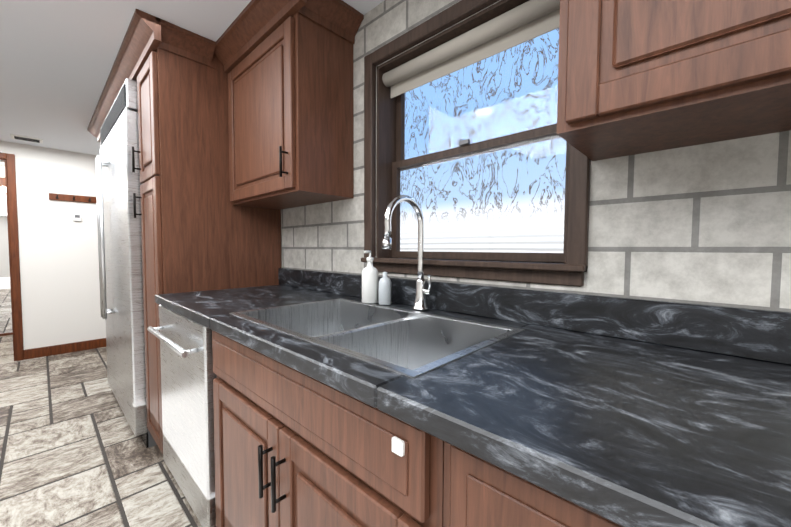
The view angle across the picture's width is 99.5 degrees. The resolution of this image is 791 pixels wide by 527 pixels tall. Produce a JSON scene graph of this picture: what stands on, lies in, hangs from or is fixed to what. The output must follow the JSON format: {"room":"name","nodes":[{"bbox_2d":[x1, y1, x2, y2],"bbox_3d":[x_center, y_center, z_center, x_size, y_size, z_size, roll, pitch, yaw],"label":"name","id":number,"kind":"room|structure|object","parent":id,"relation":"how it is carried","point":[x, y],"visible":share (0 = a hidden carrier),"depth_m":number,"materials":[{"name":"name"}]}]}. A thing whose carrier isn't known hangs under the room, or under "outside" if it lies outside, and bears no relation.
{"room":"kitchen","nodes":[
{"label":"kitchen","id":0,"kind":"room"},
{"bbox_2d":[0,166,4,177],"bbox_3d":[-5.122,-0.153,4.202,0.120,2.145,1.920,3,4,43],"label":"wall","id":1,"kind":"structure","parent":0,"point":[2,171],"depth_m":4.22,"materials":[{"name":"white paint"}]},
{"bbox_2d":[0,177,12,335],"bbox_3d":[-5.057,-0.078,4.158,0.040,2.000,0.660,3,4,43],"label":"mirror","id":2,"kind":"object","parent":1,"relation":"attached to","point":[5,312],"visible":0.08,"depth_m":4.26,"materials":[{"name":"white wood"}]},
{"bbox_2d":[0,141,105,349],"bbox_3d":[-4.349,-0.084,2.734,0.120,2.145,4.000,3,4,43],"label":"wall","id":3,"kind":"structure","parent":0,"point":[59,273],"depth_m":3.50,"materials":[{"name":"white paint"}]},
{"bbox_2d":[0,152,23,360],"bbox_3d":[-3.938,-0.043,3.160,0.138,2.030,0.520,3,4,43],"label":"door frame","id":4,"kind":"structure","parent":3,"relation":"attached to","point":[13,238],"depth_m":3.28,"materials":[{"name":"brown wood"}]},
{"bbox_2d":[24,338,105,359],"bbox_3d":[-3.832,0.920,3.236,0.014,0.100,2.580,3,4,43],"label":"baseboard","id":5,"kind":"structure","parent":3,"relation":"attached to","point":[60,349],"depth_m":3.55,"materials":[{"name":"brown wood"}]},
{"bbox_2d":[49,193,96,202],"bbox_3d":[-3.330,-0.698,3.646,0.075,0.070,0.620,3,4,43],"label":"rail","id":6,"kind":"object","parent":3,"relation":"attached to","point":[71,198],"visible":0.67,"depth_m":3.56,"materials":[{"name":"brown wood"}]},
{"bbox_2d":[73,214,81,220],"bbox_3d":[-3.419,-0.494,3.598,0.024,0.075,0.065,3,4,43],"label":"thermostat","id":7,"kind":"object","parent":3,"relation":"attached to","point":[77,217],"visible":1,"depth_m":3.59,"materials":[{"name":"white plastic"}]},
{"bbox_2d":[0,335,202,526],"bbox_3d":[-1.980,1.118,0.654,10.800,0.050,4.150,3,4,43],"label":"floor","id":8,"kind":"structure","parent":0,"point":[75,451],"depth_m":1.81,"materials":[{"name":"grey tile"}]},
{"bbox_2d":[95,78,156,447],"bbox_3d":[-1.621,0.002,2.397,1.096,2.028,0.727,3,4,43],"label":"refrigerator","id":9,"kind":"object","parent":8,"relation":"on","point":[118,183],"visible":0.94,"depth_m":1.94,"materials":[{"name":"grey metal"}]},
{"bbox_2d":[147,305,216,526],"bbox_3d":[-0.689,0.623,1.578,0.631,0.868,0.676,3,4,43],"label":"dishwasher","id":10,"kind":"object","parent":8,"relation":"on","point":[188,375],"visible":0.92,"depth_m":1.27,"materials":[{"name":"grey metal"}]},
{"bbox_2d":[132,48,280,453],"bbox_3d":[-1.053,0.018,1.914,0.390,2.045,0.650,3,4,43],"label":"tall cabinet","id":11,"kind":"object","parent":8,"relation":"on","point":[200,231],"visible":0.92,"depth_m":1.69,"materials":[{"name":"brown wood"}]},
{"bbox_2d":[212,330,443,526],"bbox_3d":[-0.096,0.649,1.044,0.955,0.870,0.640,3,4,43],"label":"base cabinet","id":12,"kind":"object","parent":8,"relation":"on","point":[293,447],"visible":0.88,"depth_m":0.74,"materials":[{"name":"brown wood"}]},
{"bbox_2d":[155,268,790,526],"bbox_3d":[0.470,0.250,0.498,3.778,0.300,0.635,3,4,43],"label":"countertop","id":13,"kind":"structure","parent":12,"relation":"on","point":[625,412],"depth_m":0.58,"materials":[{"name":"stone"}]},
{"bbox_2d":[362,251,377,303],"bbox_3d":[-0.102,0.052,1.335,0.065,0.208,0.066,3,4,43],"label":"soap dispenser","id":14,"kind":"object","parent":13,"relation":"on","point":[369,283],"visible":1,"depth_m":1.31,"materials":[{"name":"white plastic"}]},
{"bbox_2d":[379,272,391,304],"bbox_3d":[-0.040,0.095,1.293,0.050,0.127,0.050,3,4,43],"label":"soap bottle","id":15,"kind":"object","parent":13,"relation":"on","point":[385,289],"visible":1,"depth_m":1.27,"materials":[{"name":"grey plastic"}]},
{"bbox_2d":[382,195,432,310],"bbox_3d":[0.049,-0.031,1.123,0.095,0.396,0.218,3,4,43],"label":"faucet","id":16,"kind":"object","parent":13,"relation":"on","point":[420,301],"visible":1,"depth_m":1.17,"materials":[{"name":"silver metal"}]},
{"bbox_2d":[443,441,621,526],"bbox_3d":[0.536,0.678,0.448,0.780,0.870,0.643,3,4,43],"label":"base cabinet","id":17,"kind":"object","parent":8,"relation":"on","point":[478,492],"visible":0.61,"depth_m":0.42,"materials":[{"name":"brown wood"}]},
{"bbox_2d":[0,0,383,166],"bbox_3d":[-1.970,-1.075,0.556,10.800,0.050,4.150,3,4,43],"label":"ceiling","id":18,"kind":"structure","parent":0,"point":[57,58],"depth_m":1.74,"materials":[{"name":"white paint"}]},
{"bbox_2d":[10,134,42,142],"bbox_3d":[-3.453,-1.166,3.138,0.160,0.011,0.200,3,4,43],"label":"ceiling vent","id":19,"kind":"object","parent":18,"relation":"in","point":[25,138],"visible":0.96,"depth_m":3.12,"materials":[{"name":"white plastic"}]},
{"bbox_2d":[281,0,586,285],"bbox_3d":[-0.604,-0.037,2.060,10.800,2.145,0.150,3,4,43],"label":"wall","id":20,"kind":"structure","parent":0,"point":[585,278],"depth_m":1.32,"materials":[{"name":"white paint"}]},
{"bbox_2d":[228,13,353,208],"bbox_3d":[-0.552,-0.648,1.632,0.676,0.685,0.335,3,4,43],"label":"upper cabinet","id":21,"kind":"object","parent":20,"relation":"attached to","point":[290,100],"visible":0.96,"depth_m":1.44,"materials":[{"name":"brown wood"}]},
{"bbox_2d":[361,0,590,286],"bbox_3d":[0.232,-0.416,1.215,0.879,0.925,0.190,3,4,43],"label":"window","id":22,"kind":"structure","parent":20,"relation":"in","point":[498,27],"depth_m":1.20,"materials":[{"name":"brown wood"}]},
{"bbox_2d":[281,0,790,311],"bbox_3d":[0.806,-0.401,0.605,4.078,1.275,0.012,3,4,43],"label":"tile backsplash","id":23,"kind":"structure","parent":20,"relation":"attached to","point":[706,224],"depth_m":0.78,"materials":[{"name":"beige tile"}]},
{"bbox_2d":[557,0,790,160],"bbox_3d":[0.682,-0.591,0.471,0.773,0.685,0.335,3,4,43],"label":"upper cabinet","id":24,"kind":"object","parent":20,"relation":"attached to","point":[639,76],"visible":1,"depth_m":0.56,"materials":[{"name":"brown wood"}]},
{"label":"outside","id":25,"kind":"structure","parent":0,"visible":0},
{"bbox_2d":[400,28,565,252],"bbox_3d":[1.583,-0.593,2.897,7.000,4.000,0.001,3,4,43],"label":"window glass","id":26,"kind":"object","parent":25,"point":[513,171],"depth_m":3.45,"materials":[{"name":"clear glass"}]},
{"bbox_3d":[-2.170,-0.034,2.965,0.480,2.045,0.650,3,4,43],"label":"cabinet","id":27,"kind":"object","parent":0,"visible":0},
{"bbox_2d":[87,0,363,141],"bbox_3d":[-0.285,-1.010,1.125,5.820,0.113,0.685,3,4,43],"label":"crown molding","id":28,"kind":"structure","parent":27,"relation":"attached to","point":[252,27],"depth_m":1.53,"materials":[{"name":"brown wood"}]}
]}

